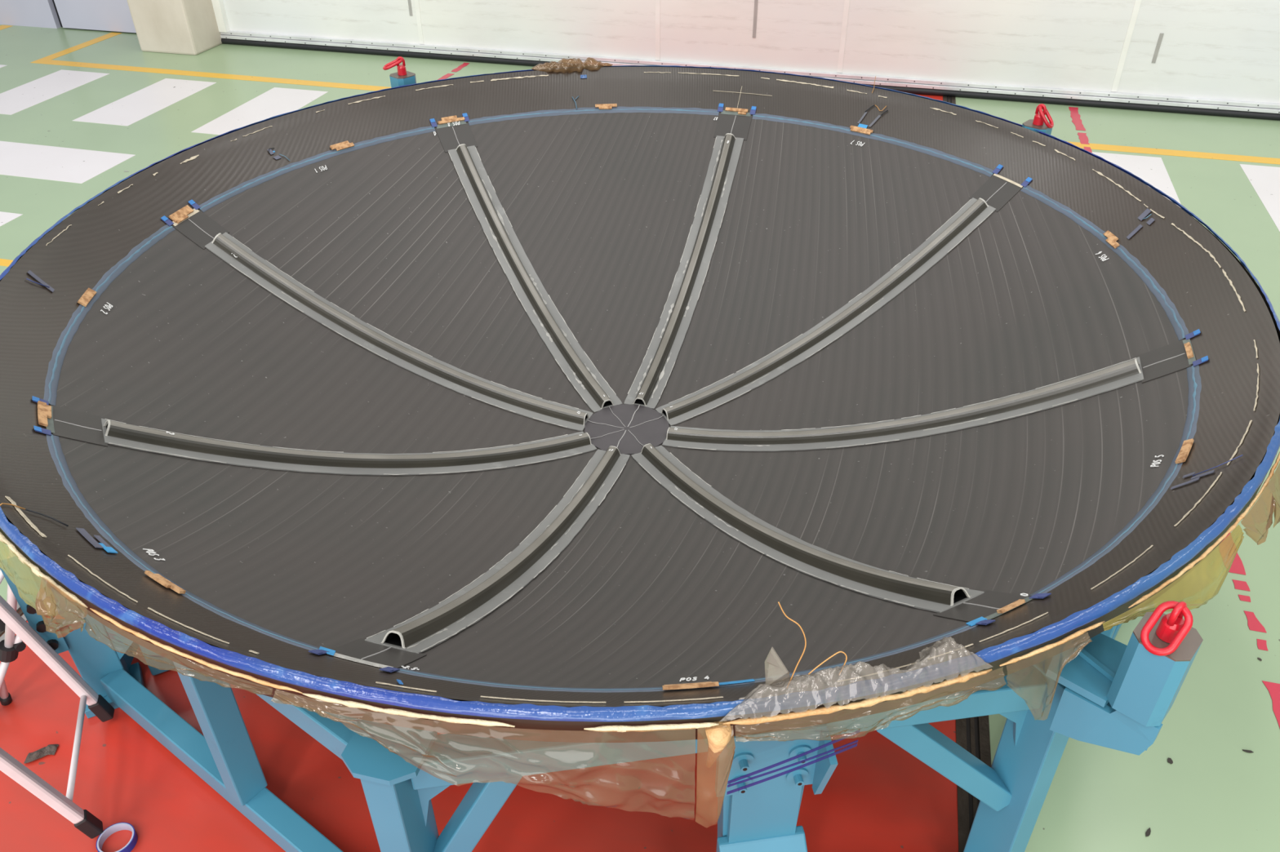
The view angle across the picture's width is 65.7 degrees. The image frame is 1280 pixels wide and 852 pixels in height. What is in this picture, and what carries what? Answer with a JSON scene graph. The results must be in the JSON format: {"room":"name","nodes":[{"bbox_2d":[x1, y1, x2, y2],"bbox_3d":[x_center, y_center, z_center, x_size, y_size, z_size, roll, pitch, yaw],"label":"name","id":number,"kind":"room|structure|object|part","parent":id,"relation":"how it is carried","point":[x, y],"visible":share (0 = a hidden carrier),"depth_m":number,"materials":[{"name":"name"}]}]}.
{"room":"factory floor","nodes":[
{"label":"factory floor","id":0,"kind":"room"},
{"bbox_2d":[0,0,61,28],"bbox_3d":[-6.665,-5.903,8.580,2.255,4.500,0.306,9,37,13],"label":"wall","id":1,"kind":"structure","parent":0,"point":[31,13],"depth_m":9.52,"materials":[{"name":"white paint"}]},
{"bbox_2d":[52,0,62,26],"bbox_3d":[-5.527,-5.745,8.346,0.180,4.500,0.252,9,37,13],"label":"trim","id":2,"kind":"structure","parent":1,"relation":"attached to","point":[52,0],"depth_m":9.49,"materials":[{"name":"grey metal"}]},
{"bbox_2d":[126,0,222,55],"bbox_3d":[-4.077,-5.382,7.823,0.569,4.503,0.900,9,37,13],"label":"pillar","id":3,"kind":"structure","parent":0,"point":[184,27],"depth_m":8.67,"materials":[{"name":"concrete"}]},
{"bbox_2d":[53,0,136,32],"bbox_3d":[-4.696,-5.607,8.133,1.683,4.488,0.306,9,37,13],"label":"door","id":4,"kind":"structure","parent":3,"relation":"attached to","point":[115,15],"depth_m":9.33,"materials":[{"name":"white metal"}]},
{"bbox_2d":[0,24,1279,851],"bbox_3d":[-0.564,0.428,3.738,18.000,0.253,12.700,9,37,13],"label":"floor","id":5,"kind":"structure","parent":0,"point":[82,112],"depth_m":2.89,"materials":[{"name":"paint"}]},
{"bbox_3d":[-1.848,0.141,3.962,0.036,0.017,12.706,8,36,11],"label":"rail","id":6,"kind":"part","parent":5,"relation":"part of","materials":[{"name":"silver metal"}]},
{"bbox_2d":[23,744,58,763],"bbox_3d":[-1.706,0.927,2.819,0.090,0.021,0.040,-16,38,-20],"label":"rag","id":7,"kind":"object","parent":5,"relation":"on","point":[50,749],"visible":1,"depth_m":2.82,"materials":[{"name":"grey fabric"}]},
{"bbox_2d":[0,569,114,839],"bbox_3d":[-1.650,0.642,2.625,0.334,0.715,0.718,-24,42,-29],"label":"stepladder","id":8,"kind":"object","parent":5,"relation":"on","point":[11,621],"visible":0.98,"depth_m":2.67,"materials":[{"name":"silver metal"}]},
{"bbox_3d":[-1.790,0.463,2.733,0.190,0.227,0.018,-13,38,-17],"label":"brace rod","id":9,"kind":"part","parent":8,"relation":"part of","materials":[{"name":"white metal"}]},
{"bbox_3d":[-1.879,0.740,2.905,0.063,0.185,0.022,9,37,13],"label":"leg","id":10,"kind":"part","parent":8,"relation":"part of","materials":[{"name":"silver metal"}]},
{"bbox_3d":[-1.872,0.750,2.891,0.138,0.193,0.023,-25,42,-30],"label":"rod","id":11,"kind":"part","parent":8,"relation":"part of","materials":[{"name":"silver metal"}]},
{"bbox_3d":[-1.823,0.648,2.867,0.063,0.061,0.070,23,42,30],"label":"joint knob","id":12,"kind":"part","parent":8,"relation":"part of","materials":[{"name":"black plastic"}]},
{"bbox_3d":[-1.518,0.804,2.369,0.179,0.569,0.034,-17,39,-21],"label":"leg","id":13,"kind":"part","parent":8,"relation":"part of","materials":[{"name":"silver metal"}]},
{"bbox_3d":[-1.644,0.585,2.691,0.149,0.550,0.106,9,37,13],"label":"leg","id":14,"kind":"part","parent":8,"relation":"part of","materials":[{"name":"silver metal"}]},
{"bbox_3d":[-1.526,0.873,2.684,0.017,0.017,0.398,-12,37,-15],"label":"cross rod","id":15,"kind":"part","parent":8,"relation":"part of","materials":[{"name":"silver metal"}]},
{"bbox_2d":[96,822,137,851],"bbox_3d":[-1.369,1.087,2.593,0.094,0.026,0.094,9,37,13],"label":"tape roll","id":16,"kind":"object","parent":5,"relation":"on","point":[117,827],"visible":1,"depth_m":2.60,"materials":[{"name":"blue plastic"}]},
{"bbox_2d":[0,71,1203,851],"bbox_3d":[-0.047,-0.138,3.349,3.589,1.121,3.590,9,37,13],"label":"support frame","id":17,"kind":"object","parent":5,"relation":"on","point":[1103,691],"visible":0.3,"depth_m":1.97,"materials":[{"name":"blue paint"}]},
{"bbox_3d":[-1.640,0.492,2.687,0.058,0.355,0.014,-18,39,-22],"label":"bolted plate","id":18,"kind":"part","parent":17,"relation":"part of","materials":[{"name":"blue paint"}]},
{"bbox_3d":[-1.593,0.457,2.751,0.108,0.805,0.068,-18,39,-22],"label":"post","id":19,"kind":"part","parent":17,"relation":"part of","materials":[{"name":"blue metal"}]},
{"bbox_3d":[-1.029,0.691,2.409,0.065,0.644,0.079,23,42,29],"label":"post","id":20,"kind":"part","parent":17,"relation":"part of","materials":[{"name":"blue metal"}]},
{"bbox_3d":[-0.464,0.591,1.843,0.149,0.014,0.156,9,37,13],"label":"cap plate","id":21,"kind":"part","parent":17,"relation":"part of","materials":[{"name":"blue paint"}]},
{"bbox_2d":[382,56,406,75],"bbox_3d":[-1.078,-1.580,4.345,0.099,0.076,0.060,-6,36,-8],"label":"ring","id":22,"kind":"object","parent":17,"relation":"on","point":[402,71],"visible":1,"depth_m":4.34,"materials":[{"name":"red metal"}]},
{"bbox_3d":[-0.464,0.933,2.072,0.070,0.805,0.109,9,37,13],"label":"post","id":23,"kind":"part","parent":17,"relation":"part of","materials":[{"name":"blue metal"}]},
{"bbox_3d":[-1.048,-1.550,4.373,0.094,0.003,0.094,28,45,34],"label":"post","id":24,"kind":"part","parent":17,"relation":"part of","materials":[{"name":"metal"}]},
{"bbox_3d":[-1.048,-1.480,4.423,0.094,0.169,0.094,28,45,34],"label":"lifting post","id":25,"kind":"part","parent":17,"relation":"part of","materials":[{"name":"blue metal"}]},
{"bbox_2d":[0,65,1279,753],"bbox_3d":[-0.050,-0.256,3.260,3.600,0.821,3.609,15,38,21],"label":"dish","id":26,"kind":"object","parent":17,"relation":"on","point":[518,405],"depth_m":3.06,"materials":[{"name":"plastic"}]},
{"bbox_2d":[0,540,41,609],"bbox_3d":[-1.268,0.283,2.000,0.444,0.167,0.032,28,44,33],"label":"plastic film","id":27,"kind":"object","parent":26,"relation":"attached to","point":[27,583],"visible":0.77,"depth_m":1.94,"materials":[{"name":"plastic"}]},
{"bbox_2d":[35,577,87,638],"bbox_3d":[-1.069,0.353,1.831,0.147,0.102,0.042,21,41,27],"label":"plastic film","id":28,"kind":"object","parent":26,"relation":"hanging from","point":[61,615],"visible":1,"depth_m":1.83,"materials":[{"name":"plastic"}]},
{"bbox_2d":[531,57,613,73],"bbox_3d":[-0.307,-1.620,4.470,0.366,0.078,0.096,-9,37,-12],"label":"plastic film","id":29,"kind":"object","parent":26,"relation":"on","point":[564,65],"visible":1,"depth_m":4.44,"materials":[{"name":"plastic"}]},
{"bbox_3d":[-0.045,0.009,3.455,0.299,0.004,0.299,9,37,13],"label":"hub plate","id":30,"kind":"part","parent":26,"relation":"part of","materials":[{"name":"grey metal"}]},
{"bbox_2d":[695,725,735,828],"bbox_3d":[0.122,0.585,1.627,0.058,0.236,0.038,-3,36,-4],"label":"plastic film","id":31,"kind":"object","parent":26,"relation":"hanging from","point":[713,770],"visible":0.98,"depth_m":1.61,"materials":[{"name":"plastic"}]},
{"bbox_2d":[1102,524,1244,631],"bbox_3d":[1.011,0.321,1.855,0.457,0.099,0.054,-23,41,-28],"label":"plastic film","id":32,"kind":"object","parent":26,"relation":"hanging from","point":[1202,583],"visible":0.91,"depth_m":1.86,"materials":[{"name":"yellow plastic"}]},
{"bbox_2d":[1240,462,1279,545],"bbox_3d":[1.360,0.143,2.117,0.067,0.125,0.467,25,43,31],"label":"plastic film","id":33,"kind":"object","parent":26,"relation":"hanging from","point":[1256,523],"visible":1,"depth_m":2.02,"materials":[{"name":"beige plastic"}]},
{"bbox_3d":[0.361,0.389,1.594,0.421,0.103,0.250,9,37,13],"label":"plastic film","id":34,"kind":"object","parent":26,"relation":"on","visible":0},
{"bbox_2d":[777,601,806,688],"bbox_3d":[0.235,0.350,1.565,0.051,0.170,0.022,9,37,13],"label":"thread","id":35,"kind":"object","parent":34,"relation":"on","point":[778,602],"visible":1,"depth_m":1.56,"materials":[{"name":"orange fabric"}]},
{"bbox_2d":[808,651,847,675],"bbox_3d":[0.302,0.386,1.598,0.066,0.045,0.013,-6,36,-7],"label":"thread","id":36,"kind":"object","parent":34,"relation":"on","point":[825,660],"visible":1,"depth_m":1.59,"materials":[{"name":"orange fabric"}]},
{"bbox_2d":[729,775,751,791],"bbox_3d":[0.200,0.709,1.965,0.045,0.045,0.005,-5,36,-7],"label":"washer","id":37,"kind":"object","parent":17,"relation":"in","point":[737,783],"depth_m":1.96,"materials":[{"name":"blue paint"}]},
{"bbox_2d":[732,752,754,768],"bbox_3d":[0.199,0.650,1.923,0.045,0.045,0.005,-5,36,-7],"label":"washer","id":38,"kind":"object","parent":17,"relation":"in","point":[740,760],"depth_m":1.91,"materials":[{"name":"blue paint"}]},
{"bbox_2d":[786,767,808,783],"bbox_3d":[0.314,0.698,1.978,0.045,0.045,0.005,-5,36,-7],"label":"washer","id":39,"kind":"object","parent":17,"relation":"in","point":[793,775],"depth_m":1.97,"materials":[{"name":"blue paint"}]},
{"bbox_2d":[788,745,812,761],"bbox_3d":[0.313,0.639,1.937,0.045,0.045,0.005,-5,36,-7],"label":"washer","id":40,"kind":"object","parent":17,"relation":"in","point":[796,753],"depth_m":1.93,"materials":[{"name":"blue paint"}]},
{"bbox_3d":[0.843,0.814,2.224,0.068,0.805,0.108,-20,40,-25],"label":"post","id":41,"kind":"part","parent":17,"relation":"part of","materials":[{"name":"blue metal"}]},
{"bbox_3d":[1.520,-1.153,3.788,0.094,0.003,0.094,28,45,34],"label":"post","id":42,"kind":"part","parent":17,"relation":"part of","materials":[{"name":"metal"}]},
{"bbox_3d":[1.521,-1.083,3.838,0.094,0.169,0.094,28,45,34],"label":"lifting post","id":43,"kind":"part","parent":17,"relation":"part of","materials":[{"name":"metal"}]},
{"bbox_2d":[1032,103,1053,128],"bbox_3d":[1.536,-1.177,3.758,0.077,0.084,0.061,24,42,30],"label":"ring","id":44,"kind":"object","parent":17,"relation":"hanging from","point":[1039,118],"visible":1,"depth_m":3.76,"materials":[{"name":"red metal"}]},
{"bbox_3d":[0.850,0.449,1.866,0.136,0.018,0.158,25,43,31],"label":"bracket plate","id":45,"kind":"part","parent":17,"relation":"part of","materials":[{"name":"blue paint"}]},
{"bbox_3d":[1.226,0.511,2.634,0.079,0.644,0.065,23,42,29],"label":"post","id":46,"kind":"part","parent":17,"relation":"part of","materials":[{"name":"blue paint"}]},
{"bbox_3d":[0.898,0.427,1.735,0.094,0.169,0.094,28,45,34],"label":"lifting post","id":47,"kind":"part","parent":17,"relation":"part of","materials":[{"name":"blue metal"}]},
{"bbox_2d":[1140,600,1193,656],"bbox_3d":[0.882,0.334,1.655,0.074,0.085,0.060,-24,42,-29],"label":"ring","id":48,"kind":"object","parent":17,"relation":"on","point":[1172,628],"visible":1,"depth_m":1.65,"materials":[{"name":"red metal"}]},
{"bbox_3d":[0.897,0.357,1.685,0.094,0.003,0.094,28,45,34],"label":"post","id":49,"kind":"part","parent":17,"relation":"part of","materials":[{"name":"metal"}]},
{"bbox_2d":[211,0,1279,119],"bbox_3d":[2.166,-4.394,6.437,12.456,4.419,0.121,9,37,13],"label":"wall","id":50,"kind":"structure","parent":5,"relation":"on","point":[1203,57],"depth_m":7.59,"materials":[{"name":"paint"}]},
{"bbox_3d":[1.089,0.590,3.300,0.036,0.017,12.706,8,36,11],"label":"rail","id":51,"kind":"part","parent":5,"relation":"part of","materials":[{"name":"black metal"}]}
]}

